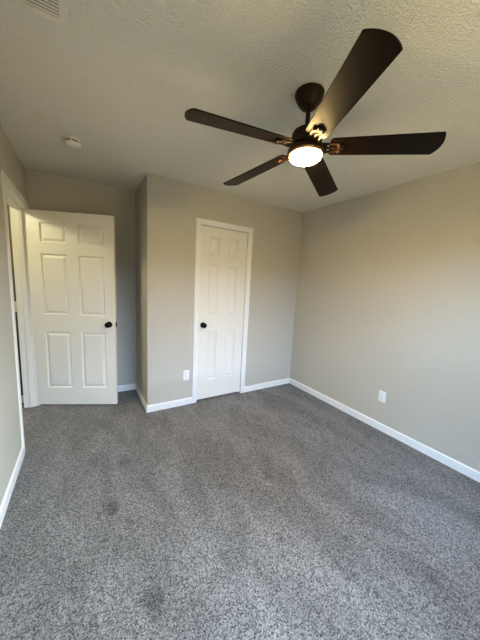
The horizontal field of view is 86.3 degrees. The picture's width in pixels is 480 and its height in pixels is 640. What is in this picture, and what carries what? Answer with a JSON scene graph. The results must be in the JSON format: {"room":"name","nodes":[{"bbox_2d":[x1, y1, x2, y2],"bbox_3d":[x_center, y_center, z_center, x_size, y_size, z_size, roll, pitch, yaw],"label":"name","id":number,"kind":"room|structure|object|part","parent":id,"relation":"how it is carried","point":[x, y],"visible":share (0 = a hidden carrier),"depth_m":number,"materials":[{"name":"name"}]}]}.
{"room":"empty bedroom","nodes":[
{"label":"empty bedroom","id":0,"kind":"room"},
{"bbox_2d":[0,124,26,505],"bbox_3d":[-1.208,0.015,0.997,0.120,2.440,4.165,-2,9,-31],"label":"wall","id":1,"kind":"structure","parent":0,"point":[10,163],"depth_m":1.75,"materials":[{"name":"beige paint"}]},
{"bbox_2d":[0,446,24,527],"bbox_3d":[-0.960,1.252,0.787,0.013,0.077,2.953,-2,9,-31],"label":"baseboard","id":2,"kind":"structure","parent":1,"relation":"attached to","point":[11,484],"depth_m":1.67,"materials":[{"name":"white paint"}]},
{"bbox_2d":[1,170,40,451],"bbox_3d":[-1.918,-0.041,2.296,0.013,2.115,0.960,-2,9,-31],"label":"trim","id":3,"kind":"structure","parent":1,"relation":"attached to","point":[5,180],"depth_m":1.90,"materials":[{"name":"white paint"}]},
{"bbox_2d":[6,185,38,407],"bbox_3d":[-1.981,-0.014,2.272,0.120,2.061,0.870,-2,9,-31],"label":"trim","id":4,"kind":"structure","parent":1,"relation":"attached to","point":[18,214],"depth_m":2.61,"materials":[{"name":"white paint"}]},
{"bbox_2d":[7,204,22,395],"bbox_3d":[-2.866,-0.279,2.471,1.172,2.440,0.120,-2,9,-31],"label":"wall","id":5,"kind":"structure","parent":0,"point":[8,207],"depth_m":2.70,"materials":[{"name":"beige paint"}]},
{"bbox_2d":[25,169,136,385],"bbox_3d":[-1.712,-0.298,3.018,1.129,2.440,0.120,-2,9,-31],"label":"wall","id":6,"kind":"structure","parent":0,"point":[46,192],"depth_m":3.00,"materials":[{"name":"beige paint"}]},
{"bbox_2d":[25,209,117,403],"bbox_3d":[-1.748,-0.072,2.723,0.837,2.036,0.165,2,8,-7],"label":"door","id":7,"kind":"structure","parent":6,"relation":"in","point":[72,265],"depth_m":2.70,"materials":[{"name":"white paint"}]},
{"bbox_2d":[118,383,135,391],"bbox_3d":[-1.788,0.882,3.097,1.009,0.077,0.013,-2,9,-31],"label":"baseboard","id":8,"kind":"structure","parent":6,"relation":"attached to","point":[127,387],"depth_m":3.29,"materials":[{"name":"white paint"}]},
{"bbox_2d":[135,177,144,398],"bbox_3d":[-1.103,-0.263,2.990,0.120,2.440,0.566,-2,9,-31],"label":"wall","id":9,"kind":"structure","parent":0,"point":[140,192],"depth_m":2.92,"materials":[{"name":"beige paint"}]},
{"bbox_2d":[136,383,146,410],"bbox_3d":[-1.185,0.917,3.065,0.013,0.077,0.673,-2,9,-31],"label":"baseboard","id":10,"kind":"structure","parent":9,"relation":"attached to","point":[141,397],"depth_m":3.01,"materials":[{"name":"white paint"}]},
{"bbox_2d":[145,173,302,404],"bbox_3d":[-0.104,-0.242,3.197,2.043,2.440,0.120,-2,9,-31],"label":"wall","id":11,"kind":"structure","parent":0,"point":[172,207],"depth_m":2.87,"materials":[{"name":"beige paint"}]},
{"bbox_2d":[183,370,188,379],"bbox_3d":[-0.621,0.639,2.958,0.072,0.116,0.008,-2,9,-31],"label":"wall outlet","id":12,"kind":"object","parent":11,"relation":"attached to","point":[185,373],"visible":1,"depth_m":2.95,"materials":[{"name":"white plastic"}]},
{"bbox_2d":[146,378,288,412],"bbox_3d":[-0.140,0.936,3.301,2.043,0.077,0.013,-2,9,-31],"label":"baseboard","id":13,"kind":"structure","parent":11,"relation":"attached to","point":[170,404],"depth_m":3.00,"materials":[{"name":"white paint"}]},
{"bbox_2d":[196,225,247,399],"bbox_3d":[-0.205,-0.044,3.087,0.616,2.021,0.100,-2,9,-31],"label":"door","id":14,"kind":"structure","parent":11,"relation":"in","point":[223,256],"depth_m":3.09,"materials":[{"name":"white paint"}]},
{"bbox_2d":[192,218,252,402],"bbox_3d":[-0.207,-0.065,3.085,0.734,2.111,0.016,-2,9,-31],"label":"trim","id":15,"kind":"structure","parent":11,"relation":"attached to","point":[199,221],"depth_m":2.99,"materials":[{"name":"white paint"}]},
{"bbox_2d":[0,383,479,639],"bbox_3d":[-0.499,1.234,1.713,4.584,0.100,4.285,-2,9,-31],"label":"floor","id":16,"kind":"structure","parent":0,"point":[278,512],"depth_m":1.52,"materials":[{"name":"grey carpet"}]},
{"bbox_2d":[0,0,479,211],"bbox_3d":[-0.372,-1.278,1.355,4.584,0.100,4.285,-2,9,-31],"label":"ceiling","id":17,"kind":"structure","parent":0,"point":[122,80],"depth_m":1.33,"materials":[{"name":"paint"}]},
{"bbox_2d":[7,0,68,28],"bbox_3d":[-0.787,-1.168,0.851,0.356,0.016,0.254,-2,9,-31],"label":"ceiling vent","id":18,"kind":"object","parent":17,"relation":"in","point":[56,11],"visible":1,"depth_m":0.97,"materials":[{"name":"beige metal"}]},
{"bbox_3d":[-0.794,-1.181,0.968,0.025,0.008,0.020,-2,9,-31],"label":"damper lever","id":19,"kind":"part","parent":18,"relation":"part of","materials":[{"name":"metal"}]},
{"bbox_2d":[64,136,81,148],"bbox_3d":[-1.255,-1.330,1.927,0.114,0.046,0.114,-2,9,-31],"label":"smoke detector","id":20,"kind":"object","parent":17,"relation":"attached to","point":[70,141],"visible":1,"depth_m":1.90,"materials":[{"name":"white plastic"}]},
{"bbox_2d":[185,28,445,196],"bbox_3d":[0.321,-1.023,1.357,1.226,0.335,1.236,-2,9,-31],"label":"ceiling fan","id":21,"kind":"object","parent":17,"relation":"hanging from","point":[374,50],"visible":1,"depth_m":1.24,"materials":[{"name":"brown wood"}]},
{"bbox_3d":[0.003,-0.907,1.215,0.529,0.006,0.136,-3,21,-25],"label":"blade","id":22,"kind":"part","parent":21,"relation":"part of","materials":[{"name":"brown wood"}]},
{"bbox_3d":[0.096,-0.954,1.655,0.136,0.006,0.529,-20,18,-40],"label":"blade","id":23,"kind":"part","parent":21,"relation":"part of","materials":[{"name":"brown wood"}]},
{"bbox_2d":[289,147,321,165],"bbox_3d":[0.352,-0.875,1.377,0.174,0.040,0.174,-2,9,-31],"label":"diffuser","id":24,"kind":"object","parent":21,"relation":"attached to","point":[299,156],"depth_m":1.34,"materials":[{"name":"white glass"}]},
{"bbox_3d":[0.544,-0.941,1.705,0.136,0.006,0.529,-9,-2,29],"label":"blade","id":25,"kind":"part","parent":21,"relation":"part of","materials":[{"name":"brown wood"}]},
{"bbox_3d":[0.394,-0.866,0.994,0.136,0.006,0.529,14,7,-9],"label":"blade","id":26,"kind":"part","parent":21,"relation":"part of","materials":[{"name":"brown wood"}]},
{"bbox_3d":[0.729,-0.886,1.296,0.529,0.006,0.136,6,-6,11],"label":"blade","id":27,"kind":"part","parent":21,"relation":"part of","materials":[{"name":"brown wood"}]},
{"bbox_2d":[290,162,479,471],"bbox_3d":[1.505,-0.081,2.638,0.120,2.440,4.165,-2,9,-31],"label":"wall","id":28,"kind":"structure","parent":0,"point":[388,293],"depth_m":2.45,"materials":[{"name":"beige paint"}]},
{"bbox_2d":[378,390,385,402],"bbox_3d":[1.461,0.787,2.636,0.008,0.116,0.072,-2,9,-31],"label":"wall outlet","id":29,"kind":"object","parent":28,"relation":"attached to","point":[382,395],"visible":1,"depth_m":2.63,"materials":[{"name":"white plastic"}]},
{"bbox_2d":[289,378,479,482],"bbox_3d":[1.569,1.140,2.476,0.013,0.077,3.228,-2,9,-31],"label":"baseboard","id":30,"kind":"structure","parent":28,"relation":"attached to","point":[458,466],"depth_m":2.49,"materials":[{"name":"white paint"}]}
]}

